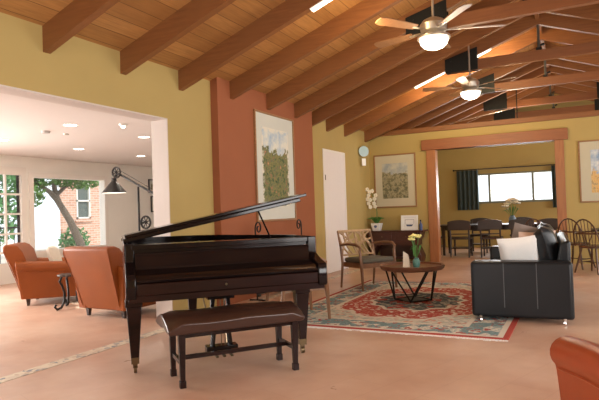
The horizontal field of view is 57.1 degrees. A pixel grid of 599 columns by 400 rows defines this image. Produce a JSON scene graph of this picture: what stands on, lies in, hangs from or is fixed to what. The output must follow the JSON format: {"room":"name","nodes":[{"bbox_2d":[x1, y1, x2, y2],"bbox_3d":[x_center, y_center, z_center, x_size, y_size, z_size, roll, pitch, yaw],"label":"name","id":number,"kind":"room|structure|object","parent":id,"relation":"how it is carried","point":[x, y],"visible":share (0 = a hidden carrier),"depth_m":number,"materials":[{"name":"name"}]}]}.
{"room":"living room","nodes":[
{"label":"living room","id":0,"kind":"room"},
{"bbox_2d":[0,93,151,166],"bbox_3d":[-3.851,-1.041,8.477,5.370,0.120,12.050,-2,-1,27],"label":"ceiling","id":1,"kind":"structure","parent":0,"point":[22,120],"depth_m":8.33,"materials":[{"name":"paint"}]},
{"bbox_2d":[41,130,49,133],"bbox_3d":[-3.670,-0.980,7.954,0.130,0.035,0.130,-2,-1,27],"label":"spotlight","id":2,"kind":"object","parent":1,"relation":"attached to","point":[42,131],"visible":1,"depth_m":7.91,"materials":[{"name":"white plastic"}]},
{"bbox_2d":[62,124,78,126],"bbox_3d":[-3.132,-1.023,7.514,0.220,0.004,0.220,-2,-1,27],"label":"recessed light","id":3,"kind":"object","parent":1,"relation":"in","point":[69,125],"visible":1,"depth_m":7.52,"materials":[{"name":"white paint"}]},
{"bbox_2d":[119,123,126,127],"bbox_3d":[-2.429,-1.017,7.573,0.120,0.060,0.120,-2,-1,27],"label":"spotlight","id":4,"kind":"object","parent":1,"relation":"attached to","point":[122,125],"visible":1,"depth_m":7.53,"materials":[{"name":"white paint"}]},
{"bbox_2d":[0,155,153,256],"bbox_3d":[-6.271,0.325,9.696,0.150,2.600,12.050,-2,-1,27],"label":"wall","id":5,"kind":"structure","parent":0,"point":[122,207],"depth_m":13.11,"materials":[{"name":"white paint"}]},
{"bbox_2d":[0,170,23,284],"bbox_3d":[-5.940,0.524,10.211,0.080,2.200,1.770,-2,-1,27],"label":"door","id":6,"kind":"structure","parent":5,"relation":"in","point":[6,276],"depth_m":10.73,"materials":[{"name":"white paint"}]},
{"bbox_2d":[0,166,27,242],"bbox_3d":[-5.914,0.483,10.198,0.019,2.280,1.930,-2,-1,27],"label":"trim","id":7,"kind":"structure","parent":5,"relation":"attached to","point":[7,168],"depth_m":11.02,"materials":[{"name":"white paint"}]},
{"bbox_2d":[28,172,110,253],"bbox_3d":[-4.999,0.275,12.050,0.120,1.670,2.140,-2,-1,27],"label":"window","id":8,"kind":"structure","parent":5,"relation":"in","point":[31,175],"depth_m":11.60,"materials":[{"name":"white paint"}]},
{"bbox_2d":[148,179,152,192],"bbox_3d":[-3.810,-0.362,14.421,0.030,0.360,0.420,-2,-1,27],"label":"picture","id":9,"kind":"object","parent":5,"relation":"attached to","point":[150,181],"visible":0.29,"depth_m":14.30},
{"bbox_2d":[150,196,153,211],"bbox_3d":[-3.763,0.108,14.474,0.030,0.420,0.420,-2,-1,27],"label":"picture","id":10,"kind":"object","parent":5,"relation":"attached to","point":[151,197],"visible":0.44,"depth_m":14.29},
{"bbox_2d":[0,12,371,309],"bbox_3d":[-0.520,-0.130,8.779,0.230,3.090,18.200,-2,-1,27],"label":"wall","id":11,"kind":"structure","parent":0,"point":[80,69],"depth_m":6.58,"materials":[{"name":"yellow paint"}]},
{"bbox_2d":[0,84,172,317],"bbox_3d":[-1.101,0.161,7.615,0.244,2.500,10.801,-2,-1,27],"label":"trim","id":12,"kind":"structure","parent":11,"relation":"attached to","point":[159,125],"depth_m":6.51,"materials":[{"name":"paint"}]},
{"bbox_2d":[322,148,348,272],"bbox_3d":[0.725,0.218,10.955,0.022,2.400,1.110,-2,-1,27],"label":"trim","id":13,"kind":"structure","parent":11,"relation":"attached to","point":[323,150],"depth_m":10.49,"materials":[{"name":"white paint"}]},
{"bbox_2d":[324,151,347,273],"bbox_3d":[0.708,0.236,10.964,0.062,2.345,1.010,-2,-1,27],"label":"door","id":14,"kind":"structure","parent":11,"relation":"in","point":[333,162],"depth_m":10.89,"materials":[{"name":"paint"}]},
{"bbox_2d":[359,146,368,165],"bbox_3d":[1.431,-0.981,12.211,0.236,0.440,0.030,-1,-1,-20],"label":"wall ornament","id":15,"kind":"object","parent":11,"relation":"attached to","point":[363,150],"visible":1,"depth_m":12.20,"materials":[{"name":"blue ceramic"}]},
{"bbox_2d":[362,158,365,165],"bbox_3d":[1.429,-0.841,12.211,0.090,0.160,0.020,-1,-1,-20],"label":"pendant","id":16,"kind":"object","parent":15,"relation":"attached to","point":[363,159],"depth_m":12.20,"materials":[{"name":"white glass"}]},
{"bbox_2d":[266,0,598,109],"bbox_3d":[2.810,-2.286,6.801,7.860,1.670,0.124,-2,-1,27],"label":"roof truss","id":17,"kind":"object","parent":11,"relation":"on","point":[365,47],"visible":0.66,"depth_m":7.38,"materials":[{"name":"brown wood"}]},
{"bbox_2d":[534,14,553,89],"bbox_3d":[2.862,-3.030,6.967,0.060,0.140,18.000,-2,-1,27],"label":"board","id":18,"kind":"object","parent":17,"relation":"attached to","point":[535,15],"visible":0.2,"depth_m":10.27,"materials":[{"name":"brown wood"}]},
{"bbox_2d":[326,13,598,131],"bbox_3d":[3.925,-2.279,9.005,7.860,1.670,0.124,-2,-1,27],"label":"roof truss","id":19,"kind":"object","parent":11,"relation":"on","point":[457,62],"visible":0.96,"depth_m":9.28,"materials":[{"name":"brown wood"}]},
{"bbox_2d":[414,71,444,88],"bbox_3d":[2.326,-2.137,9.812,0.570,0.236,0.068,-2,-1,27],"label":"tube light","id":20,"kind":"object","parent":19,"relation":"attached to","point":[442,73],"visible":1,"depth_m":9.80,"materials":[{"name":"white paint"}]},
{"bbox_2d":[477,48,491,57],"bbox_3d":[3.131,-2.505,9.407,0.300,0.137,0.068,-2,-1,27],"label":"tube light","id":21,"kind":"object","parent":19,"relation":"attached to","point":[488,50],"visible":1,"depth_m":9.38,"materials":[{"name":"white paint"}]},
{"bbox_2d":[364,44,598,141],"bbox_3d":[4.899,-2.272,10.933,7.860,1.670,0.124,-2,-1,27],"label":"roof truss","id":22,"kind":"object","parent":11,"relation":"on","point":[495,73],"visible":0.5,"depth_m":11.29,"materials":[{"name":"brown wood"}]},
{"bbox_2d":[434,73,598,125],"bbox_3d":[5.909,-2.265,12.932,7.860,1.670,0.124,-2,-1,27],"label":"roof truss","id":23,"kind":"object","parent":11,"relation":"on","point":[500,102],"visible":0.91,"depth_m":13.17,"materials":[{"name":"brown wood"}]},
{"bbox_2d":[469,86,598,122],"bbox_3d":[6.766,-2.260,14.627,7.860,1.670,0.124,-2,-1,27],"label":"roof truss","id":24,"kind":"object","parent":11,"relation":"on","point":[508,114],"visible":0.61,"depth_m":14.69,"materials":[{"name":"brown wood"}]},
{"bbox_2d":[210,77,315,305],"bbox_3d":[-0.442,-0.122,8.566,0.120,3.060,2.910,-2,-1,27],"label":"wall","id":25,"kind":"structure","parent":0,"point":[232,128],"depth_m":7.79,"materials":[{"name":"paint"}]},
{"bbox_2d":[253,109,296,221],"bbox_3d":[-0.363,-0.505,8.589,0.030,1.660,1.240,-2,-1,27],"label":"painting","id":26,"kind":"object","parent":25,"relation":"attached to","point":[274,151],"visible":0.98,"depth_m":8.54,"materials":[{"name":"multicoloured paper"}]},
{"bbox_2d":[261,126,289,205],"bbox_3d":[-0.364,-0.504,8.590,0.003,1.200,0.840,-2,-1,27],"label":"artwork","id":27,"kind":"object","parent":26,"relation":"attached to","point":[275,157],"depth_m":8.56},
{"bbox_2d":[0,0,567,131],"bbox_3d":[2.882,-2.439,6.955,8.260,1.643,18.600,-2,-1,27],"label":"ceiling","id":28,"kind":"structure","parent":0,"point":[126,21],"depth_m":6.43,"materials":[{"name":"brown wood"}]},
{"bbox_2d":[42,0,119,53],"bbox_3d":[-0.688,-2.222,4.232,3.930,1.670,0.080,-2,-1,27],"label":"rafter","id":29,"kind":"object","parent":28,"relation":"attached to","point":[78,14],"visible":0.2,"depth_m":4.87,"materials":[{"name":"brown wood"}]},
{"bbox_2d":[120,0,235,74],"bbox_3d":[-0.257,-2.219,5.085,3.930,1.670,0.080,-2,-1,27],"label":"rafter","id":30,"kind":"object","parent":28,"relation":"attached to","point":[194,13],"visible":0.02,"depth_m":5.59,"materials":[{"name":"brown wood"}]},
{"bbox_2d":[178,0,321,90],"bbox_3d":[0.176,-2.216,5.941,3.930,1.670,0.080,-2,-1,27],"label":"rafter","id":31,"kind":"object","parent":28,"relation":"attached to","point":[287,12],"visible":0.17,"depth_m":6.32,"materials":[{"name":"brown wood"}]},
{"bbox_2d":[309,0,331,11],"bbox_3d":[0.695,-2.318,5.679,1.300,0.501,0.068,-2,-1,27],"label":"tube light","id":32,"kind":"object","parent":31,"relation":"attached to","point":[322,3],"visible":1,"depth_m":5.91,"materials":[{"name":"white paint"}]},
{"bbox_2d":[230,0,402,99],"bbox_3d":[0.607,-2.213,6.794,3.930,1.670,0.080,-2,-1,27],"label":"rafter","id":33,"kind":"object","parent":28,"relation":"attached to","point":[362,12],"visible":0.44,"depth_m":7.00,"materials":[{"name":"brown wood"}]},
{"bbox_2d":[294,0,517,117],"bbox_3d":[1.473,-2.207,8.507,3.930,1.670,0.080,-2,-1,27],"label":"rafter","id":34,"kind":"object","parent":28,"relation":"attached to","point":[412,47],"visible":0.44,"depth_m":8.66,"materials":[{"name":"brown wood"}]},
{"bbox_2d":[312,0,524,126],"bbox_3d":[1.834,-2.205,9.221,3.930,1.670,0.080,-2,-1,27],"label":"rafter","id":35,"kind":"object","parent":28,"relation":"attached to","point":[467,37],"visible":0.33,"depth_m":9.22,"materials":[{"name":"brown wood"}]},
{"bbox_2d":[374,0,505,50],"bbox_3d":[1.504,-2.239,6.202,1.494,1.115,1.446,-2,-1,27],"label":"ceiling fan","id":36,"kind":"object","parent":28,"relation":"hanging from","point":[433,36],"visible":1,"depth_m":6.02,"materials":[{"name":"silver"}]},
{"bbox_2d":[344,28,540,136],"bbox_3d":[2.587,-2.200,10.712,3.930,1.670,0.080,-2,-1,27],"label":"rafter","id":37,"kind":"object","parent":28,"relation":"attached to","point":[529,38],"visible":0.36,"depth_m":10.76,"materials":[{"name":"brown wood"}]},
{"bbox_2d":[422,46,514,99],"bbox_3d":[2.799,-2.199,9.120,1.494,1.047,1.449,-2,-1,27],"label":"ceiling fan","id":38,"kind":"object","parent":28,"relation":"hanging from","point":[469,91],"visible":0.87,"depth_m":9.07,"materials":[{"name":"silver"}]},
{"bbox_2d":[391,61,546,130],"bbox_3d":[3.480,-2.194,12.479,3.930,1.670,0.080,-2,-1,27],"label":"rafter","id":39,"kind":"object","parent":28,"relation":"attached to","point":[532,66],"visible":0.36,"depth_m":12.42,"materials":[{"name":"brown wood"}]},
{"bbox_2d":[440,110,497,125],"bbox_3d":[3.681,-1.802,12.432,1.534,0.324,0.028,-2,-1,15],"label":"rafter","id":40,"kind":"object","parent":28,"relation":"attached to","point":[497,110],"visible":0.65,"depth_m":12.37,"materials":[{"name":"brown wood"}]},
{"bbox_2d":[439,108,512,125],"bbox_3d":[3.971,-1.918,13.126,2.338,0.524,0.028,-2,-1,-4],"label":"rafter","id":41,"kind":"object","parent":28,"relation":"attached to","point":[510,108],"visible":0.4,"depth_m":13.18,"materials":[{"name":"brown wood"}]},
{"bbox_2d":[414,66,547,127],"bbox_3d":[3.819,-2.191,13.148,3.930,1.670,0.080,-2,-1,27],"label":"rafter","id":42,"kind":"object","parent":28,"relation":"attached to","point":[536,73],"visible":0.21,"depth_m":12.99,"materials":[{"name":"brown wood"}]},
{"bbox_2d":[451,86,547,124],"bbox_3d":[4.495,-2.187,14.487,3.930,1.670,0.080,-2,-1,27],"label":"rafter","id":43,"kind":"object","parent":28,"relation":"attached to","point":[529,91],"visible":0.21,"depth_m":13.96,"materials":[{"name":"brown wood"}]},
{"bbox_2d":[541,26,598,44],"bbox_3d":[6.092,-2.352,8.941,3.930,1.670,0.080,-2,-1,27],"label":"rafter","id":44,"kind":"object","parent":28,"relation":"attached to","point":[549,34],"visible":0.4,"depth_m":9.62,"materials":[{"name":"brown wood"}]},
{"bbox_2d":[546,59,598,71],"bbox_3d":[6.985,-2.346,10.707,3.930,1.670,0.080,-2,-1,27],"label":"rafter","id":45,"kind":"object","parent":28,"relation":"attached to","point":[582,67],"visible":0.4,"depth_m":11.36,"materials":[{"name":"brown wood"}]},
{"bbox_2d":[547,3,598,20],"bbox_3d":[5.339,-2.357,7.450,3.930,1.670,0.080,-2,-1,27],"label":"rafter","id":46,"kind":"object","parent":28,"relation":"attached to","point":[590,12],"visible":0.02,"depth_m":8.02,"materials":[{"name":"brown wood"}]},
{"bbox_2d":[548,65,598,81],"bbox_3d":[7.324,-2.344,11.377,3.930,1.670,0.080,-2,-1,27],"label":"rafter","id":47,"kind":"object","parent":28,"relation":"attached to","point":[553,69],"visible":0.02,"depth_m":12.12,"materials":[{"name":"brown wood"}]},
{"bbox_2d":[554,83,596,91],"bbox_3d":[8.000,-2.339,12.716,3.930,1.670,0.080,-2,-1,27],"label":"rafter","id":48,"kind":"object","parent":28,"relation":"attached to","point":[568,85],"visible":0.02,"depth_m":13.31,"materials":[{"name":"brown wood"}]},
{"bbox_2d":[0,247,598,399],"bbox_3d":[0.505,1.429,8.143,13.750,0.120,18.400,-2,-1,27],"label":"floor","id":49,"kind":"structure","parent":0,"point":[335,364],"depth_m":4.51,"materials":[{"name":"ceramic"}]},
{"bbox_2d":[2,242,76,305],"bbox_3d":[-3.746,1.072,8.231,1.068,0.880,0.907,-2,-1,-15],"label":"armchair","id":50,"kind":"object","parent":49,"relation":"on","point":[36,277],"visible":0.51,"depth_m":7.82,"materials":[{"name":"leather"}]},
{"bbox_2d":[46,245,61,260],"bbox_3d":[-3.671,0.844,8.239,0.183,0.323,0.440,-2,-1,-15],"label":"throw pillow","id":51,"kind":"object","parent":50,"relation":"on","point":[53,254],"visible":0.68,"depth_m":8.08,"materials":[{"name":"beige fabric"}]},
{"bbox_2d":[54,273,78,310],"bbox_3d":[-3.175,1.243,7.489,0.472,0.471,0.430,-2,-1,27],"label":"side table","id":52,"kind":"object","parent":49,"relation":"on","point":[65,301],"visible":0.63,"depth_m":7.44,"materials":[{"name":"black metal"}]},
{"bbox_2d":[71,300,93,308],"bbox_3d":[-2.541,1.468,8.243,1.472,0.008,1.764,-2,-1,27],"label":"rug","id":53,"kind":"object","parent":49,"relation":"on","point":[73,301],"visible":0.15,"depth_m":7.90,"materials":[{"name":"beige fabric"}]},
{"bbox_2d":[102,167,152,230],"bbox_3d":[-2.348,0.480,7.852,1.117,1.955,0.360,-2,-1,27],"label":"floor lamp","id":54,"kind":"object","parent":53,"relation":"on","point":[113,186],"visible":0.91,"depth_m":7.88,"materials":[{"name":"metal"}]},
{"bbox_2d":[63,246,155,318],"bbox_3d":[-2.284,0.998,6.987,0.907,0.880,1.068,-3,-1,29],"label":"armchair","id":55,"kind":"object","parent":49,"relation":"on","point":[97,271],"visible":0.55,"depth_m":6.58,"materials":[{"name":"leather"}]},
{"bbox_2d":[0,269,359,382],"bbox_3d":[-0.814,1.391,7.129,0.135,0.003,10.000,-2,-1,27],"label":"trim","id":56,"kind":"structure","parent":49,"relation":"in","point":[116,344],"depth_m":4.92,"materials":[{"name":"tile"}]},
{"bbox_2d":[121,193,326,372],"bbox_3d":[-0.795,0.660,5.143,1.638,1.381,1.770,-2,-1,-19],"label":"grand piano","id":57,"kind":"object","parent":49,"relation":"on","point":[189,267],"visible":0.92,"depth_m":4.48,"materials":[{"name":"brown wood"}]},
{"bbox_2d":[131,237,306,250],"bbox_3d":[-0.674,0.362,4.682,1.465,0.040,0.310,-2,-1,-19],"label":"piano lid","id":58,"kind":"object","parent":57,"relation":"attached to","point":[240,243],"depth_m":4.55,"materials":[{"name":"brown wood"}]},
{"bbox_2d":[156,301,304,388],"bbox_3d":[-0.529,1.072,4.215,1.037,0.504,0.525,-1,-1,-24],"label":"piano bench","id":59,"kind":"object","parent":49,"relation":"on","point":[183,324],"visible":1,"depth_m":4.08,"materials":[{"name":"brown leather"}]},
{"bbox_2d":[156,301,304,335],"bbox_3d":[-0.535,0.879,4.219,1.037,0.119,0.525,-1,-1,-24],"label":"cushion","id":60,"kind":"object","parent":59,"relation":"on","point":[189,322],"depth_m":4.03,"materials":[{"name":"brown leather"}]},
{"bbox_2d":[250,219,301,300],"bbox_3d":[-0.279,0.850,8.251,0.240,1.094,1.444,-2,-1,27],"label":"fire screen","id":61,"kind":"object","parent":49,"relation":"on","point":[297,223],"visible":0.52,"depth_m":7.68,"materials":[{"name":"black"}]},
{"bbox_2d":[367,229,427,260],"bbox_3d":[2.175,1.036,12.259,1.310,0.720,0.449,-2,-1,27],"label":"console table","id":62,"kind":"object","parent":49,"relation":"on","point":[399,237],"visible":0.66,"depth_m":12.17,"materials":[{"name":"brown wood"}]},
{"bbox_2d":[365,187,383,230],"bbox_3d":[1.731,0.199,12.429,0.406,0.990,0.366,-2,-1,-12],"label":"orchid pot","id":63,"kind":"object","parent":62,"relation":"on","point":[376,226],"visible":1,"depth_m":12.44,"materials":[{"name":"white ceramic"}]},
{"bbox_2d":[390,256,417,258],"bbox_3d":[2.177,1.282,12.274,0.980,0.030,0.320,-2,-1,27],"label":"shelf","id":64,"kind":"object","parent":62,"relation":"attached to","point":[397,257],"depth_m":12.10,"materials":[{"name":"brown wood"}]},
{"bbox_2d":[401,215,417,229],"bbox_3d":[2.429,0.501,12.153,0.380,0.329,0.065,-2,-1,27],"label":"photo frame","id":65,"kind":"object","parent":62,"relation":"on","point":[408,222],"visible":0.98,"depth_m":12.15,"materials":[{"name":"white paper"}]},
{"bbox_2d":[287,280,518,341],"bbox_3d":[1.540,1.310,7.150,2.600,0.010,3.810,-2,-1,27],"label":"rug","id":66,"kind":"object","parent":49,"relation":"on","point":[449,314],"visible":0.6,"depth_m":6.30,"materials":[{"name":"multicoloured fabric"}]},
{"bbox_2d":[266,256,330,318],"bbox_3d":[-0.077,0.900,6.331,0.672,0.888,0.724,-2,-1,-18],"label":"armchair","id":67,"kind":"object","parent":66,"relation":"on","point":[326,288],"visible":0.07,"depth_m":6.11,"materials":[{"name":"brown wood"}]},
{"bbox_2d":[337,229,397,291],"bbox_3d":[1.037,0.907,8.518,0.724,0.888,0.672,-1,-1,-29],"label":"armchair","id":68,"kind":"object","parent":66,"relation":"on","point":[373,261],"visible":0.97,"depth_m":8.53,"materials":[{"name":"brown wood"}]},
{"bbox_2d":[345,255,393,263],"bbox_3d":[1.069,0.911,8.462,0.580,0.070,0.510,-1,-1,-29],"label":"seat cushion","id":69,"kind":"object","parent":68,"relation":"on","point":[370,259],"depth_m":8.31,"materials":[{"name":"grey fabric"}]},
{"bbox_2d":[380,261,444,302],"bbox_3d":[1.474,1.074,7.184,0.860,0.464,0.818,-2,-1,27],"label":"coffee table","id":70,"kind":"object","parent":66,"relation":"on","point":[426,267],"visible":0.98,"depth_m":7.08,"materials":[{"name":"brown wood"}]},
{"bbox_2d":[403,252,410,266],"bbox_3d":[1.397,0.769,7.157,0.090,0.200,0.100,-2,-1,21],"label":"tent card","id":71,"kind":"object","parent":70,"relation":"on","point":[406,261],"visible":1,"depth_m":7.14,"materials":[{"name":"beige paper"}]},
{"bbox_2d":[380,261,444,272],"bbox_3d":[1.467,0.875,7.188,0.860,0.065,0.818,-2,-1,27],"label":"table top","id":72,"kind":"object","parent":70,"relation":"on","point":[425,266],"depth_m":6.99,"materials":[{"name":"brown wood"}]},
{"bbox_2d":[408,233,421,266],"bbox_3d":[1.487,0.646,7.089,0.187,0.437,0.184,-2,-1,27],"label":"flower vase","id":73,"kind":"object","parent":70,"relation":"on","point":[416,262],"visible":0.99,"depth_m":7.06,"materials":[{"name":"green plant"}]},
{"bbox_2d":[470,222,574,323],"bbox_3d":[2.759,0.774,6.745,0.980,0.963,2.424,-2,-1,24],"label":"sofa","id":74,"kind":"object","parent":66,"relation":"on","point":[543,288],"visible":0.94,"depth_m":5.67,"materials":[{"name":"leather"}]},
{"bbox_2d":[497,235,538,259],"bbox_3d":[2.406,0.597,6.009,0.468,0.445,0.190,-2,-1,20],"label":"throw pillow","id":75,"kind":"object","parent":74,"relation":"on","point":[521,248],"visible":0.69,"depth_m":5.94,"materials":[{"name":"white fabric"}]},
{"bbox_2d":[511,222,553,237],"bbox_3d":[2.656,0.516,6.365,0.545,0.532,0.196,-2,-1,1],"label":"throw pillow","id":76,"kind":"object","parent":74,"relation":"on","point":[518,227],"visible":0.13,"depth_m":6.30,"materials":[{"name":"beige fabric"}]},
{"bbox_2d":[519,230,555,236],"bbox_3d":[2.638,0.557,6.149,0.420,0.423,0.193,-2,-1,-2],"label":"throw pillow","id":77,"kind":"object","parent":74,"relation":"on","point":[521,234],"visible":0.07,"depth_m":6.08,"materials":[{"name":"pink fabric"}]},
{"bbox_2d":[533,225,558,259],"bbox_3d":[2.743,0.522,6.087,0.240,0.500,0.660,-18,-7,23],"label":"cushion","id":78,"kind":"object","parent":74,"relation":"on","point":[547,242],"depth_m":5.83,"materials":[{"name":"black leather"}]},
{"bbox_2d":[537,222,556,236],"bbox_3d":[3.178,0.527,7.053,0.240,0.500,0.660,-18,-7,23],"label":"cushion","id":79,"kind":"object","parent":74,"relation":"on","point":[543,224],"depth_m":6.87,"materials":[{"name":"black leather"}]},
{"bbox_2d":[447,220,472,257],"bbox_3d":[3.880,0.917,13.191,0.530,0.887,0.528,-2,-1,27],"label":"dining chair","id":80,"kind":"object","parent":49,"relation":"on","point":[456,224],"visible":1,"depth_m":13.01,"materials":[{"name":"brown wood"}]},
{"bbox_2d":[470,218,490,252],"bbox_3d":[4.685,0.913,14.295,0.530,0.887,0.528,-2,-1,27],"label":"dining chair","id":81,"kind":"object","parent":49,"relation":"on","point":[475,220],"visible":0.49,"depth_m":14.38,"materials":[{"name":"brown wood"}]},
{"bbox_2d":[478,219,502,257],"bbox_3d":[4.496,0.890,12.880,0.530,0.887,0.528,-2,-1,25],"label":"dining chair","id":82,"kind":"object","parent":49,"relation":"on","point":[488,224],"visible":0.91,"depth_m":12.69,"materials":[{"name":"brown wood"}]},
{"bbox_2d":[440,223,556,255],"bbox_3d":[4.851,0.956,13.400,2.900,0.750,0.900,-2,-1,27],"label":"dining table","id":83,"kind":"object","parent":49,"relation":"on","point":[505,226],"visible":0.24,"depth_m":13.63,"materials":[{"name":"brown wood"}]},
{"bbox_2d":[501,197,520,219],"bbox_3d":[5.056,0.252,13.130,0.443,0.631,0.264,-2,-1,27],"label":"flower vase","id":84,"kind":"object","parent":83,"relation":"on","point":[512,200],"visible":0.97,"depth_m":13.08,"materials":[{"name":"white plant"}]},
{"bbox_2d":[510,217,531,235],"bbox_3d":[5.576,0.874,13.844,0.530,0.887,0.528,-2,-1,27],"label":"dining chair","id":85,"kind":"object","parent":49,"relation":"on","point":[516,217],"visible":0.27,"depth_m":14.04,"materials":[{"name":"brown wood"}]},
{"bbox_2d":[509,219,533,236],"bbox_3d":[5.111,0.864,12.570,0.530,0.887,0.528,-3,-1,29],"label":"dining chair","id":86,"kind":"object","parent":49,"relation":"on","point":[520,221],"visible":0.31,"depth_m":12.37,"materials":[{"name":"brown wood"}]},
{"bbox_2d":[525,218,557,232],"bbox_3d":[4.691,0.818,10.738,0.510,0.937,0.570,-1,-2,-40],"label":"chair","id":87,"kind":"object","parent":49,"relation":"on","point":[533,219],"visible":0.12,"depth_m":10.62,"materials":[{"name":"brown wood"}]},
{"bbox_2d":[537,218,557,233],"bbox_3d":[5.615,0.841,12.259,0.530,0.887,0.528,-2,-1,27],"label":"dining chair","id":88,"kind":"object","parent":49,"relation":"on","point":[553,222],"visible":0.26,"depth_m":12.02,"materials":[{"name":"brown wood"}]},
{"bbox_2d":[550,336,598,399],"bbox_3d":[1.623,0.769,2.078,0.907,0.880,1.068,-2,-1,2],"label":"armchair","id":89,"kind":"object","parent":49,"relation":"on","point":[576,360],"visible":1,"depth_m":2.39,"materials":[{"name":"orange leather"}]},
{"bbox_2d":[557,218,595,269],"bbox_3d":[5.084,0.792,10.125,0.510,0.937,0.570,-1,-1,-35],"label":"chair","id":90,"kind":"object","parent":49,"relation":"on","point":[568,219],"visible":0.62,"depth_m":10.01,"materials":[{"name":"brown wood"}]},
{"bbox_2d":[573,219,598,274],"bbox_3d":[5.008,0.780,9.382,0.510,0.937,0.570,-1,-1,-26],"label":"chair","id":91,"kind":"object","parent":49,"relation":"on","point":[582,233],"visible":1,"depth_m":9.35,"materials":[{"name":"brown wood"}]},
{"bbox_2d":[368,116,598,263],"bbox_3d":[5.104,-0.164,11.158,7.660,2.880,0.160,-2,-1,27],"label":"wall","id":92,"kind":"structure","parent":0,"point":[583,128],"depth_m":11.60,"materials":[{"name":"yellow paint"}]},
{"bbox_2d":[373,152,416,207],"bbox_3d":[2.176,-0.439,12.532,0.980,1.220,0.030,-2,-1,27],"label":"painting","id":93,"kind":"object","parent":92,"relation":"attached to","point":[395,184],"visible":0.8,"depth_m":12.53,"materials":[{"name":"beige paper"}]},
{"bbox_2d":[382,162,408,198],"bbox_3d":[2.177,-0.439,12.534,0.600,0.800,0.003,-2,-1,27],"label":"artwork","id":94,"kind":"object","parent":93,"relation":"attached to","point":[395,175],"depth_m":12.53},
{"bbox_2d":[426,150,441,261],"bbox_3d":[2.983,0.133,12.215,0.200,2.470,0.225,-2,-1,27],"label":"trim","id":95,"kind":"structure","parent":92,"relation":"attached to","point":[431,155],"depth_m":12.12,"materials":[{"name":"brown wood"}]},
{"bbox_2d":[378,110,598,136],"bbox_3d":[5.057,-1.658,11.193,7.660,0.110,0.230,-2,-1,27],"label":"trim","id":96,"kind":"structure","parent":92,"relation":"attached to","point":[595,112],"depth_m":11.54,"materials":[{"name":"brown wood"}]},
{"bbox_2d":[421,128,567,150],"bbox_3d":[4.065,-1.265,11.670,2.930,0.230,0.270,-2,-1,27],"label":"trim","id":97,"kind":"structure","parent":92,"relation":"attached to","point":[548,135],"depth_m":11.50,"materials":[{"name":"brown wood"}]},
{"bbox_2d":[554,140,566,233],"bbox_3d":[5.271,0.034,11.059,0.170,2.470,0.225,-2,-1,27],"label":"trim","id":98,"kind":"structure","parent":92,"relation":"attached to","point":[558,144],"depth_m":10.97,"materials":[{"name":"brown wood"}]},
{"bbox_2d":[578,139,598,202],"bbox_3d":[6.021,-0.576,10.589,1.140,1.220,0.030,-2,-1,27],"label":"painting","id":99,"kind":"object","parent":92,"relation":"attached to","point":[588,150],"visible":1,"depth_m":10.77,"materials":[{"name":"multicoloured paper"}]},
{"bbox_2d":[590,149,598,192],"bbox_3d":[6.022,-0.576,10.591,0.720,0.840,0.003,-2,-1,27],"label":"artwork","id":100,"kind":"object","parent":99,"relation":"attached to","point":[594,153],"depth_m":10.72},
{"bbox_2d":[437,93,593,246],"bbox_3d":[7.037,-0.912,15.046,7.660,4.404,0.200,-2,-1,27],"label":"wall","id":101,"kind":"structure","parent":0,"point":[543,153],"depth_m":15.69,"materials":[{"name":"yellow paint"}]},
{"bbox_2d":[453,164,554,171],"bbox_3d":[5.998,-0.919,15.388,3.360,0.060,0.128,-2,-1,27],"label":"curtain rod","id":102,"kind":"object","parent":101,"relation":"attached to","point":[548,164],"visible":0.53,"depth_m":15.46,"materials":[{"name":"metal"}]},
{"bbox_2d":[456,170,478,209],"bbox_3d":[4.871,-0.280,15.920,0.600,1.140,0.064,-2,-1,27],"label":"curtain","id":103,"kind":"object","parent":102,"relation":"hanging from","point":[467,181],"visible":1,"depth_m":15.91,"materials":[{"name":"black fabric"}]},
{"bbox_2d":[551,165,556,206],"bbox_3d":[7.118,-0.378,14.784,0.600,1.140,0.064,-2,-1,27],"label":"curtain","id":104,"kind":"object","parent":102,"relation":"hanging from","point":[553,172],"visible":0.16,"depth_m":14.90,"materials":[{"name":"black fabric"}]},
{"bbox_2d":[478,170,552,203],"bbox_3d":[6.135,-0.362,15.411,2.320,0.860,0.080,-2,-1,27],"label":"window","id":105,"kind":"structure","parent":101,"relation":"in","point":[531,172],"depth_m":15.37,"materials":[{"name":"white glass"}]},
{"label":"outside","id":106,"kind":"structure","parent":0,"visible":0},
{"bbox_2d":[1,239,60,263],"bbox_3d":[-13.351,2.206,17.946,19.840,0.245,28.000,-2,-1,27],"label":"patio","id":107,"kind":"structure","parent":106,"point":[39,244],"depth_m":27.96,"materials":[{"name":"white concrete"}]},
{"bbox_2d":[0,175,16,245],"bbox_3d":[-10.184,0.041,17.553,1.339,3.310,3.531,-2,-1,27],"label":"hedge","id":108,"kind":"object","parent":107,"relation":"on","point":[8,177],"visible":0.52,"depth_m":18.17,"materials":[{"name":"green plant"}]},
{"bbox_2d":[0,227,16,263],"bbox_3d":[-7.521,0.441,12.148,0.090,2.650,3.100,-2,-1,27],"label":"railing","id":109,"kind":"object","parent":107,"relation":"on","point":[0,227],"visible":0.14,"depth_m":13.16,"materials":[{"name":"metal"}]},
{"bbox_2d":[12,175,98,245],"bbox_3d":[-6.484,0.097,14.905,1.889,3.438,2.894,-2,-1,27],"label":"leaning tree","id":110,"kind":"object","parent":107,"relation":"on","point":[40,184],"visible":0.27,"depth_m":14.86,"materials":[{"name":"green plant"}]},
{"bbox_2d":[58,227,89,247],"bbox_3d":[-6.512,1.206,15.880,0.659,0.944,1.079,-2,-1,27],"label":"shrub","id":111,"kind":"object","parent":107,"relation":"on","point":[68,242],"visible":0.47,"depth_m":15.70,"materials":[{"name":"green plant"}]},
{"bbox_2d":[59,182,99,247],"bbox_3d":[-6.960,0.059,21.390,4.300,3.750,9.300,-2,-1,27],"label":"brick house","id":112,"kind":"structure","parent":107,"relation":"on","point":[82,205],"depth_m":17.51,"materials":[{"name":"pink brick"}]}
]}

